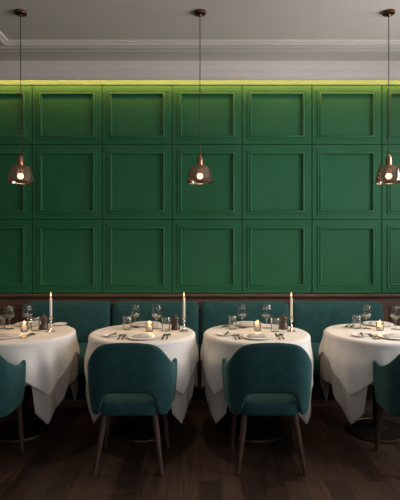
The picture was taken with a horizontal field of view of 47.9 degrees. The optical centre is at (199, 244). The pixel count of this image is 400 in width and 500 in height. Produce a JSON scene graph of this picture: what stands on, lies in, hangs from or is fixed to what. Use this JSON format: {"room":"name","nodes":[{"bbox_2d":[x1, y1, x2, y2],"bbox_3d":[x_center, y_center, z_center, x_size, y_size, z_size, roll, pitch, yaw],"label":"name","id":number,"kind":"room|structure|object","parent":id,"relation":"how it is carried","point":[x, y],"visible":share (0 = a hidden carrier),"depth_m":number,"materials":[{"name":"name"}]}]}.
{"room":"restaurant","nodes":[
{"label":"restaurant","id":0,"kind":"room"},
{"bbox_2d":[0,80,399,292],"bbox_3d":[0.070,-0.171,4.474,6.140,3.076,0.212,0,0,0],"label":"wall","id":1,"kind":"structure","parent":0,"point":[293,203],"depth_m":4.39,"materials":[{"name":"green paint"}]},
{"bbox_2d":[0,61,399,79],"bbox_3d":[0.070,-1.633,4.260,6.140,0.151,0.171,0,0,0],"label":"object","id":2,"kind":"structure","parent":1,"relation":"attached to","point":[9,70],"depth_m":4.21,"materials":[{"name":"paint"}]},
{"bbox_2d":[0,293,399,298],"bbox_3d":[0.070,0.498,4.367,6.140,0.051,0.066,0,0,0],"label":"trim","id":3,"kind":"structure","parent":1,"relation":"attached to","point":[2,295],"depth_m":4.35,"materials":[{"name":"brown wood"}]},
{"bbox_2d":[0,299,399,373],"bbox_3d":[0.070,0.939,4.375,6.140,0.856,0.050,0,0,0],"label":"trim","id":4,"kind":"structure","parent":1,"relation":"attached to","point":[18,304],"depth_m":4.37,"materials":[{"name":"brown wood"}]},
{"bbox_2d":[0,386,399,499],"bbox_3d":[0.070,1.427,0.940,6.540,0.120,7.480,0,0,0],"label":"floor","id":5,"kind":"structure","parent":0,"point":[200,463],"depth_m":2.80,"materials":[{"name":"brown wood"}]},
{"bbox_2d":[0,355,25,451],"bbox_3d":[-1.392,0.974,2.822,0.564,0.793,0.447,0,0,0],"label":"dining chair","id":6,"kind":"object","parent":5,"relation":"on","point":[12,377],"visible":1,"depth_m":2.73,"materials":[{"name":"teal fabric"}]},
{"bbox_2d":[0,386,50,442],"bbox_3d":[-1.310,1.009,3.300,0.748,0.716,0.748,0,0,0],"label":"dining table","id":7,"kind":"object","parent":5,"relation":"on","point":[33,428],"visible":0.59,"depth_m":3.27,"materials":[{"name":"black metal"}]},
{"bbox_2d":[25,352,77,424],"bbox_3d":[-1.303,0.950,3.300,0.805,0.605,0.819,0,0,13],"label":"tablecloth","id":8,"kind":"object","parent":7,"relation":"on","point":[45,406],"visible":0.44,"depth_m":3.08,"materials":[{"name":"fabric"}]},
{"bbox_2d":[0,324,79,395],"bbox_3d":[-1.311,0.819,3.306,0.835,0.361,0.876,0,0,0],"label":"topper","id":9,"kind":"object","parent":8,"relation":"on","point":[47,356],"visible":0.78,"depth_m":3.01,"materials":[{"name":"white fabric"}]},
{"bbox_2d":[3,305,14,329],"bbox_3d":[-1.451,0.549,3.424,0.084,0.178,0.084,0,0,0],"label":"wine glass","id":10,"kind":"object","parent":9,"relation":"on","point":[9,310],"visible":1,"depth_m":3.39,"materials":[{"name":"clear glass"}]},
{"bbox_2d":[3,305,14,318],"bbox_3d":[-1.451,0.512,3.424,0.084,0.104,0.084,0,0,0],"label":"bowl","id":11,"kind":"object","parent":10,"relation":"on","point":[9,310],"depth_m":3.39,"materials":[{"name":"clear glass"}]},
{"bbox_2d":[0,332,22,338],"bbox_3d":[-1.357,0.632,3.131,0.236,0.011,0.236,0,0,0],"label":"dinner plate","id":12,"kind":"object","parent":9,"relation":"on","point":[17,334],"visible":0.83,"depth_m":3.16,"materials":[{"name":"white ceramic"}]},
{"bbox_2d":[0,333,14,336],"bbox_3d":[-1.363,0.622,3.131,0.130,0.017,0.075,0,0,2],"label":"napkin","id":13,"kind":"object","parent":12,"relation":"on","point":[1,334],"visible":1,"depth_m":3.11,"materials":[{"name":"white fabric"}]},
{"bbox_2d":[20,321,28,331],"bbox_3d":[-1.299,0.603,3.326,0.060,0.068,0.060,0,0,0],"label":"votive holder","id":14,"kind":"object","parent":9,"relation":"on","point":[27,322],"visible":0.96,"depth_m":3.32,"materials":[{"name":"clear glass"}]},
{"bbox_2d":[14,321,40,325],"bbox_3d":[-1.360,0.632,3.599,0.236,0.011,0.236,0,0,0],"label":"dinner plate","id":15,"kind":"object","parent":9,"relation":"on","point":[18,323],"visible":0.34,"depth_m":3.58,"materials":[{"name":"white ceramic"}]},
{"bbox_2d":[22,321,37,324],"bbox_3d":[-1.366,0.622,3.599,0.130,0.017,0.075,0,0,-8],"label":"napkin","id":16,"kind":"object","parent":15,"relation":"on","point":[33,322],"visible":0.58,"depth_m":3.58,"materials":[{"name":"white fabric"}]},
{"bbox_2d":[22,304,33,328],"bbox_3d":[-1.325,0.549,3.461,0.084,0.178,0.084,0,0,0],"label":"wine glass","id":17,"kind":"object","parent":9,"relation":"on","point":[27,310],"visible":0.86,"depth_m":3.43,"materials":[{"name":"clear glass"}]},
{"bbox_2d":[22,304,33,317],"bbox_3d":[-1.325,0.512,3.461,0.084,0.104,0.084,0,0,0],"label":"bowl","id":18,"kind":"object","parent":17,"relation":"on","point":[27,310],"depth_m":3.43,"materials":[{"name":"clear glass"}]},
{"bbox_2d":[30,317,39,330],"bbox_3d":[-1.225,0.588,3.345,0.068,0.099,0.068,0,0,0],"label":"water tumbler","id":19,"kind":"object","parent":9,"relation":"on","point":[31,317],"visible":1,"depth_m":3.34,"materials":[{"name":"clear glass"}]},
{"bbox_2d":[39,314,48,329],"bbox_3d":[-1.180,0.580,3.404,0.071,0.116,0.071,0,0,0],"label":"pepper mill","id":20,"kind":"object","parent":9,"relation":"on","point":[43,319],"visible":1,"depth_m":3.38,"materials":[{"name":"brown wood"}]},
{"bbox_2d":[46,317,54,331],"bbox_3d":[-1.100,0.584,3.318,0.062,0.106,0.062,0,0,0],"label":"candlestick","id":21,"kind":"object","parent":9,"relation":"on","point":[50,318],"visible":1,"depth_m":3.31,"materials":[{"name":"silver metal"}]},
{"bbox_2d":[49,293,51,316],"bbox_3d":[-1.100,0.441,3.318,0.019,0.194,0.019,0,0,0],"label":"taper candle","id":22,"kind":"object","parent":21,"relation":"on","point":[50,309],"visible":1,"depth_m":3.31,"materials":[{"name":"white wax"}]},
{"bbox_2d":[53,322,66,325],"bbox_3d":[-1.117,0.632,3.590,0.112,0.011,0.112,0,0,0],"label":"plate","id":23,"kind":"object","parent":9,"relation":"on","point":[58,323],"visible":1,"depth_m":3.60,"materials":[{"name":"white ceramic"}]},
{"bbox_2d":[24,301,112,406],"bbox_3d":[-1.240,0.951,3.998,0.809,0.832,0.645,0,0,0],"label":"banquette","id":24,"kind":"object","parent":5,"relation":"on","point":[86,317],"visible":0.17,"depth_m":4.17,"materials":[{"name":"teal fabric"}]},
{"bbox_2d":[87,343,176,475],"bbox_3d":[-0.428,0.974,2.867,0.564,0.793,0.447,0,0,0],"label":"dining chair","id":25,"kind":"object","parent":5,"relation":"on","point":[125,379],"visible":1,"depth_m":2.68,"materials":[{"name":"teal fabric"}]},
{"bbox_2d":[114,416,170,442],"bbox_3d":[-0.420,1.009,3.300,0.748,0.716,0.748,0,0,0],"label":"dining table","id":26,"kind":"object","parent":5,"relation":"on","point":[140,429],"visible":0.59,"depth_m":3.24,"materials":[{"name":"black metal"}]},
{"bbox_2d":[86,362,197,423],"bbox_3d":[-0.418,0.950,3.299,0.804,0.605,0.831,0,0,0],"label":"tablecloth","id":27,"kind":"object","parent":26,"relation":"on","point":[180,404],"visible":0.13,"depth_m":3.04,"materials":[{"name":"fabric"}]},
{"bbox_2d":[84,324,198,394],"bbox_3d":[-0.418,0.819,3.296,0.816,0.361,0.848,0,0,0],"label":"topper","id":28,"kind":"object","parent":27,"relation":"on","point":[182,346],"visible":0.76,"depth_m":3.07,"materials":[{"name":"white fabric"}]},
{"bbox_2d":[103,333,118,336],"bbox_3d":[-0.622,0.632,3.145,0.112,0.011,0.112,0,0,0],"label":"plate","id":29,"kind":"object","parent":28,"relation":"on","point":[106,334],"visible":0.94,"depth_m":3.15,"materials":[{"name":"white ceramic"}]},
{"bbox_2d":[123,316,131,329],"bbox_3d":[-0.550,0.588,3.396,0.068,0.099,0.068,0,0,0],"label":"water tumbler","id":30,"kind":"object","parent":28,"relation":"on","point":[123,316],"visible":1,"depth_m":3.38,"materials":[{"name":"clear glass"}]},
{"bbox_2d":[130,304,140,327],"bbox_3d":[-0.501,0.549,3.478,0.084,0.178,0.084,0,0,0],"label":"wine glass","id":31,"kind":"object","parent":28,"relation":"on","point":[135,310],"visible":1,"depth_m":3.45,"materials":[{"name":"clear glass"}]},
{"bbox_2d":[130,304,140,317],"bbox_3d":[-0.501,0.512,3.478,0.084,0.104,0.084,0,0,0],"label":"bowl","id":32,"kind":"object","parent":31,"relation":"on","point":[135,310],"depth_m":3.45,"materials":[{"name":"clear glass"}]},
{"bbox_2d":[126,332,159,339],"bbox_3d":[-0.393,0.632,3.105,0.236,0.011,0.236,0,0,0],"label":"dinner plate","id":33,"kind":"object","parent":28,"relation":"on","point":[154,335],"visible":0.78,"depth_m":3.09,"materials":[{"name":"white ceramic"}]},
{"bbox_2d":[132,333,151,337],"bbox_3d":[-0.399,0.622,3.105,0.130,0.017,0.075,0,0,9],"label":"napkin","id":34,"kind":"object","parent":33,"relation":"on","point":[142,335],"visible":1,"depth_m":3.08,"materials":[{"name":"white fabric"}]},
{"bbox_2d":[131,321,160,326],"bbox_3d":[-0.431,0.632,3.590,0.236,0.011,0.236,0,0,0],"label":"dinner plate","id":35,"kind":"object","parent":28,"relation":"on","point":[155,322],"visible":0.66,"depth_m":3.59,"materials":[{"name":"white ceramic"}]},
{"bbox_2d":[137,322,151,324],"bbox_3d":[-0.437,0.622,3.590,0.130,0.017,0.075,0,0,6],"label":"napkin","id":36,"kind":"object","parent":35,"relation":"on","point":[138,323],"visible":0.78,"depth_m":3.56,"materials":[{"name":"white fabric"}]},
{"bbox_2d":[151,305,161,328],"bbox_3d":[-0.329,0.549,3.428,0.084,0.178,0.084,0,0,0],"label":"wine glass","id":37,"kind":"object","parent":28,"relation":"on","point":[156,312],"visible":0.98,"depth_m":3.40,"materials":[{"name":"clear glass"}]},
{"bbox_2d":[151,305,161,318],"bbox_3d":[-0.329,0.512,3.428,0.084,0.104,0.084,0,0,0],"label":"bowl","id":38,"kind":"object","parent":37,"relation":"on","point":[156,312],"depth_m":3.40,"materials":[{"name":"clear glass"}]},
{"bbox_2d":[161,317,170,331],"bbox_3d":[-0.252,0.588,3.333,0.068,0.099,0.068,0,0,0],"label":"water tumbler","id":39,"kind":"object","parent":28,"relation":"on","point":[162,317],"visible":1,"depth_m":3.32,"materials":[{"name":"clear glass"}]},
{"bbox_2d":[171,314,179,329],"bbox_3d":[-0.184,0.580,3.396,0.071,0.116,0.071,0,0,0],"label":"pepper mill","id":40,"kind":"object","parent":28,"relation":"on","point":[175,319],"visible":1,"depth_m":3.37,"materials":[{"name":"brown wood"}]},
{"bbox_2d":[180,317,187,331],"bbox_3d":[-0.118,0.584,3.318,0.062,0.106,0.062,0,0,0],"label":"candlestick","id":41,"kind":"object","parent":28,"relation":"on","point":[183,318],"visible":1,"depth_m":3.31,"materials":[{"name":"silver metal"}]},
{"bbox_2d":[183,294,184,316],"bbox_3d":[-0.118,0.441,3.318,0.019,0.194,0.019,0,0,0],"label":"taper candle","id":42,"kind":"object","parent":41,"relation":"on","point":[183,294],"visible":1,"depth_m":3.31,"materials":[{"name":"white wax"}]},
{"bbox_2d":[112,301,198,406],"bbox_3d":[-0.416,0.951,3.998,0.811,0.832,0.645,0,0,0],"label":"banquette","id":43,"kind":"object","parent":5,"relation":"on","point":[120,309],"visible":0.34,"depth_m":4.17,"materials":[{"name":"teal fabric"}]},
{"bbox_2d":[200,301,288,406],"bbox_3d":[0.419,0.951,3.998,0.832,0.832,0.645,0,0,0],"label":"banquette","id":44,"kind":"object","parent":5,"relation":"on","point":[212,313],"visible":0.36,"depth_m":4.17,"materials":[{"name":"teal fabric"}]},
{"bbox_2d":[228,415,284,442],"bbox_3d":[0.412,1.009,3.300,0.748,0.716,0.748,0,0,0],"label":"dining table","id":45,"kind":"object","parent":5,"relation":"on","point":[258,429],"visible":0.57,"depth_m":3.24,"materials":[{"name":"black metal"}]},
{"bbox_2d":[201,362,311,423],"bbox_3d":[0.411,0.950,3.289,0.804,0.605,0.826,0,0,-3],"label":"tablecloth","id":46,"kind":"object","parent":45,"relation":"on","point":[217,404],"visible":0.16,"depth_m":3.01,"materials":[{"name":"fabric"}]},
{"bbox_2d":[200,324,312,394],"bbox_3d":[0.411,0.819,3.287,0.829,0.361,0.864,0,0,0],"label":"topper","id":47,"kind":"object","parent":46,"relation":"on","point":[215,347],"visible":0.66,"depth_m":3.06,"materials":[{"name":"white fabric"}]},
{"bbox_2d":[217,332,232,335],"bbox_3d":[0.177,0.632,3.180,0.112,0.011,0.112,0,0,0],"label":"plate","id":48,"kind":"object","parent":47,"relation":"on","point":[219,333],"visible":0.98,"depth_m":3.18,"materials":[{"name":"white ceramic"}]},
{"bbox_2d":[228,315,236,329],"bbox_3d":[0.248,0.588,3.420,0.068,0.099,0.068,0,0,0],"label":"water tumbler","id":49,"kind":"object","parent":47,"relation":"on","point":[229,315],"visible":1,"depth_m":3.41,"materials":[{"name":"clear glass"}]},
{"bbox_2d":[237,304,246,327],"bbox_3d":[0.324,0.549,3.469,0.084,0.178,0.084,0,0,0],"label":"wine glass","id":50,"kind":"object","parent":47,"relation":"on","point":[241,308],"visible":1,"depth_m":3.44,"materials":[{"name":"clear glass"}]},
{"bbox_2d":[237,304,246,317],"bbox_3d":[0.324,0.512,3.469,0.084,0.104,0.084,0,0,0],"label":"bowl","id":51,"kind":"object","parent":50,"relation":"on","point":[241,308],"depth_m":3.44,"materials":[{"name":"clear glass"}]},
{"bbox_2d":[233,321,262,326],"bbox_3d":[0.383,0.632,3.590,0.236,0.011,0.236,0,0,0],"label":"dinner plate","id":52,"kind":"object","parent":47,"relation":"on","point":[238,322],"visible":0.56,"depth_m":3.59,"materials":[{"name":"white ceramic"}]},
{"bbox_2d":[239,322,255,324],"bbox_3d":[0.377,0.622,3.590,0.130,0.017,0.075,0,0,-10],"label":"napkin","id":53,"kind":"object","parent":52,"relation":"on","point":[243,323],"visible":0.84,"depth_m":3.56,"materials":[{"name":"white fabric"}]},
{"bbox_2d":[253,321,260,330],"bbox_3d":[0.427,0.603,3.349,0.060,0.068,0.060,0,0,0],"label":"votive holder","id":54,"kind":"object","parent":47,"relation":"on","point":[253,321],"visible":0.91,"depth_m":3.34,"materials":[{"name":"clear glass"}]},
{"bbox_2d":[241,332,274,339],"bbox_3d":[0.401,0.632,3.111,0.236,0.011,0.236,0,0,0],"label":"dinner plate","id":55,"kind":"object","parent":47,"relation":"on","point":[269,336],"visible":0.8,"depth_m":3.11,"materials":[{"name":"white ceramic"}]},
{"bbox_2d":[247,333,266,337],"bbox_3d":[0.395,0.622,3.111,0.130,0.017,0.081,0,0,-3],"label":"napkin","id":56,"kind":"object","parent":55,"relation":"on","point":[251,334],"visible":1,"depth_m":3.09,"materials":[{"name":"white fabric"}]},
{"bbox_2d":[261,304,271,328],"bbox_3d":[0.511,0.549,3.453,0.084,0.178,0.084,0,0,0],"label":"wine glass","id":57,"kind":"object","parent":47,"relation":"on","point":[266,310],"visible":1,"depth_m":3.42,"materials":[{"name":"clear glass"}]},
{"bbox_2d":[261,304,271,318],"bbox_3d":[0.511,0.512,3.453,0.084,0.104,0.084,0,0,0],"label":"bowl","id":58,"kind":"object","parent":57,"relation":"on","point":[266,310],"depth_m":3.42,"materials":[{"name":"clear glass"}]},
{"bbox_2d":[270,318,279,331],"bbox_3d":[0.552,0.588,3.311,0.068,0.099,0.068,0,0,0],"label":"water tumbler","id":59,"kind":"object","parent":47,"relation":"on","point":[270,318],"visible":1,"depth_m":3.30,"materials":[{"name":"clear glass"}]},
{"bbox_2d":[279,314,287,329],"bbox_3d":[0.633,0.580,3.412,0.071,0.116,0.071,0,0,0],"label":"pepper mill","id":60,"kind":"object","parent":47,"relation":"on","point":[283,325],"visible":0.97,"depth_m":3.39,"materials":[{"name":"brown wood"}]},
{"bbox_2d":[287,317,294,331],"bbox_3d":[0.673,0.584,3.318,0.062,0.106,0.062,0,0,0],"label":"candlestick","id":61,"kind":"object","parent":47,"relation":"on","point":[290,318],"visible":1,"depth_m":3.31,"materials":[{"name":"silver metal"}]},
{"bbox_2d":[290,292,292,316],"bbox_3d":[0.673,0.441,3.318,0.019,0.194,0.019,0,0,0],"label":"taper candle","id":62,"kind":"object","parent":61,"relation":"on","point":[291,302],"visible":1,"depth_m":3.31,"materials":[{"name":"white wax"}]},
{"bbox_2d":[222,343,311,475],"bbox_3d":[0.425,0.974,2.867,0.564,0.793,0.447,0,0,0],"label":"dining chair","id":63,"kind":"object","parent":5,"relation":"on","point":[260,379],"visible":1,"depth_m":2.68,"materials":[{"name":"teal fabric"}]},
{"bbox_2d":[289,301,382,406],"bbox_3d":[1.280,0.951,3.998,0.862,0.832,0.645,0,0,0],"label":"banquette","id":64,"kind":"object","parent":5,"relation":"on","point":[312,317],"visible":0.31,"depth_m":4.17,"materials":[{"name":"teal fabric"}]},
{"bbox_2d":[348,385,399,442],"bbox_3d":[1.305,1.009,3.300,0.748,0.716,0.748,0,0,0],"label":"dining table","id":65,"kind":"object","parent":5,"relation":"on","point":[364,428],"visible":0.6,"depth_m":3.27,"materials":[{"name":"black metal"}]},
{"bbox_2d":[320,352,373,423],"bbox_3d":[1.304,0.950,3.292,0.804,0.605,0.828,0,0,0],"label":"tablecloth","id":66,"kind":"object","parent":65,"relation":"on","point":[353,406],"visible":0.38,"depth_m":3.07,"materials":[{"name":"fabric"}]},
{"bbox_2d":[319,323,399,394],"bbox_3d":[1.307,0.819,3.291,0.814,0.361,0.851,0,0,-5],"label":"topper","id":67,"kind":"object","parent":66,"relation":"on","point":[351,358],"visible":0.81,"depth_m":3.01,"materials":[{"name":"white fabric"}]},
{"bbox_2d":[352,315,360,328],"bbox_3d":[1.200,0.588,3.445,0.068,0.099,0.068,0,0,0],"label":"water tumbler","id":68,"kind":"object","parent":67,"relation":"on","point":[352,315],"visible":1,"depth_m":3.43,"materials":[{"name":"clear glass"}]},
{"bbox_2d":[352,333,368,336],"bbox_3d":[1.118,0.632,3.145,0.112,0.011,0.112,0,0,0],"label":"plate","id":69,"kind":"object","parent":67,"relation":"on","point":[354,334],"visible":0.98,"depth_m":3.15,"materials":[{"name":"white ceramic"}]},
{"bbox_2d":[361,304,371,328],"bbox_3d":[1.273,0.549,3.445,0.084,0.178,0.084,0,0,0],"label":"wine glass","id":70,"kind":"object","parent":67,"relation":"on","point":[366,310],"visible":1,"depth_m":3.42,"materials":[{"name":"clear glass"}]},
{"bbox_2d":[361,304,371,318],"bbox_3d":[1.273,0.512,3.445,0.084,0.104,0.084,0,0,0],"label":"bowl","id":71,"kind":"object","parent":70,"relation":"on","point":[366,310],"depth_m":3.41,"materials":[{"name":"clear glass"}]},
{"bbox_2d":[362,321,393,325],"bbox_3d":[1.424,0.632,3.599,0.236,0.011,0.236,0,0,0],"label":"dinner plate","id":72,"kind":"object","parent":67,"relation":"on","point":[364,322],"visible":0.62,"depth_m":3.60,"materials":[{"name":"white ceramic"}]},
{"bbox_2d":[368,321,386,324],"bbox_3d":[1.418,0.622,3.599,0.130,0.017,0.075,0,0,2],"label":"napkin","id":73,"kind":"object","parent":72,"relation":"on","point":[371,322],"visible":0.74,"depth_m":3.57,"materials":[{"name":"white fabric"}]},
{"bbox_2d":[376,321,383,330],"bbox_3d":[1.341,0.603,3.357,0.060,0.068,0.060,0,0,0],"label":"votive holder","id":74,"kind":"object","parent":67,"relation":"on","point":[376,321],"visible":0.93,"depth_m":3.35,"materials":[{"name":"clear glass"}]},
{"bbox_2d":[376,332,399,339],"bbox_3d":[1.341,0.632,3.111,0.236,0.011,0.236,0,0,0],"label":"dinner plate","id":75,"kind":"object","parent":67,"relation":"on","point":[382,333],"visible":0.77,"depth_m":3.14,"materials":[{"name":"white ceramic"}]},
{"bbox_2d":[382,334,399,336],"bbox_3d":[1.335,0.622,3.111,0.130,0.017,0.078,0,0,-2],"label":"napkin","id":76,"kind":"object","parent":75,"relation":"on","point":[384,335],"visible":1,"depth_m":3.09,"materials":[{"name":"white fabric"}]},
{"bbox_2d":[390,305,399,329],"bbox_3d":[1.480,0.549,3.404,0.084,0.178,0.084,0,0,0],"label":"wine glass","id":77,"kind":"object","parent":67,"relation":"on","point":[394,309],"visible":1,"depth_m":3.38,"materials":[{"name":"clear glass"}]},
{"bbox_2d":[390,305,399,319],"bbox_3d":[1.480,0.512,3.404,0.084,0.104,0.084,0,0,0],"label":"bowl","id":78,"kind":"object","parent":77,"relation":"on","point":[394,309],"depth_m":3.37,"materials":[{"name":"clear glass"}]},
{"bbox_2d":[373,354,399,451],"bbox_3d":[1.385,0.974,2.822,0.564,0.793,0.447,0,0,0],"label":"dining chair","id":79,"kind":"object","parent":5,"relation":"on","point":[386,378],"visible":1,"depth_m":2.73,"materials":[{"name":"teal fabric"}]},
{"bbox_2d":[0,0,399,60],"bbox_3d":[0.070,-1.769,0.940,6.540,0.120,7.480,0,0,0],"label":"ceiling","id":80,"kind":"structure","parent":0,"point":[45,19],"depth_m":3.49,"materials":[{"name":"paint"}]},
{"bbox_2d":[6,9,34,183],"bbox_3d":[-1.316,-1.083,3.300,0.196,1.252,0.196,0,0,0],"label":"pendant lamp","id":81,"kind":"object","parent":80,"relation":"hanging from","point":[19,12],"visible":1,"depth_m":3.29,"materials":[{"name":"brown metal"}]},
{"bbox_2d":[17,154,23,172],"bbox_3d":[-1.316,-0.594,3.300,0.048,0.142,0.048,0,0,0],"label":"socket","id":82,"kind":"object","parent":81,"relation":"attached to","point":[20,159],"depth_m":3.29,"materials":[{"name":"orange metal"}]},
{"bbox_2d":[0,31,399,51],"bbox_3d":[0.411,-1.694,1.174,4.418,0.030,5.548,0,0,0],"label":"trim","id":83,"kind":"structure","parent":80,"relation":"attached to","point":[6,45],"depth_m":3.79,"materials":[{"name":"paint"}]},
{"bbox_2d":[187,9,212,183],"bbox_3d":[0.000,-1.083,3.300,0.196,1.252,0.196,0,0,0],"label":"pendant lamp","id":84,"kind":"object","parent":80,"relation":"hanging from","point":[198,12],"visible":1,"depth_m":3.28,"materials":[{"name":"brown metal"}]},
{"bbox_2d":[197,154,202,172],"bbox_3d":[0.000,-0.594,3.300,0.048,0.142,0.048,0,0,0],"label":"socket","id":85,"kind":"object","parent":84,"relation":"attached to","point":[199,159],"depth_m":3.29,"materials":[{"name":"orange metal"}]},
{"bbox_2d":[375,9,399,183],"bbox_3d":[1.384,-1.083,3.300,0.196,1.252,0.196,0,0,0],"label":"pendant lamp","id":86,"kind":"object","parent":80,"relation":"hanging from","point":[389,12],"visible":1,"depth_m":3.29,"materials":[{"name":"brown metal"}]},
{"bbox_2d":[385,154,391,172],"bbox_3d":[1.384,-0.594,3.300,0.048,0.142,0.048,0,0,0],"label":"socket","id":87,"kind":"object","parent":86,"relation":"attached to","point":[388,159],"depth_m":3.29,"materials":[{"name":"orange metal"}]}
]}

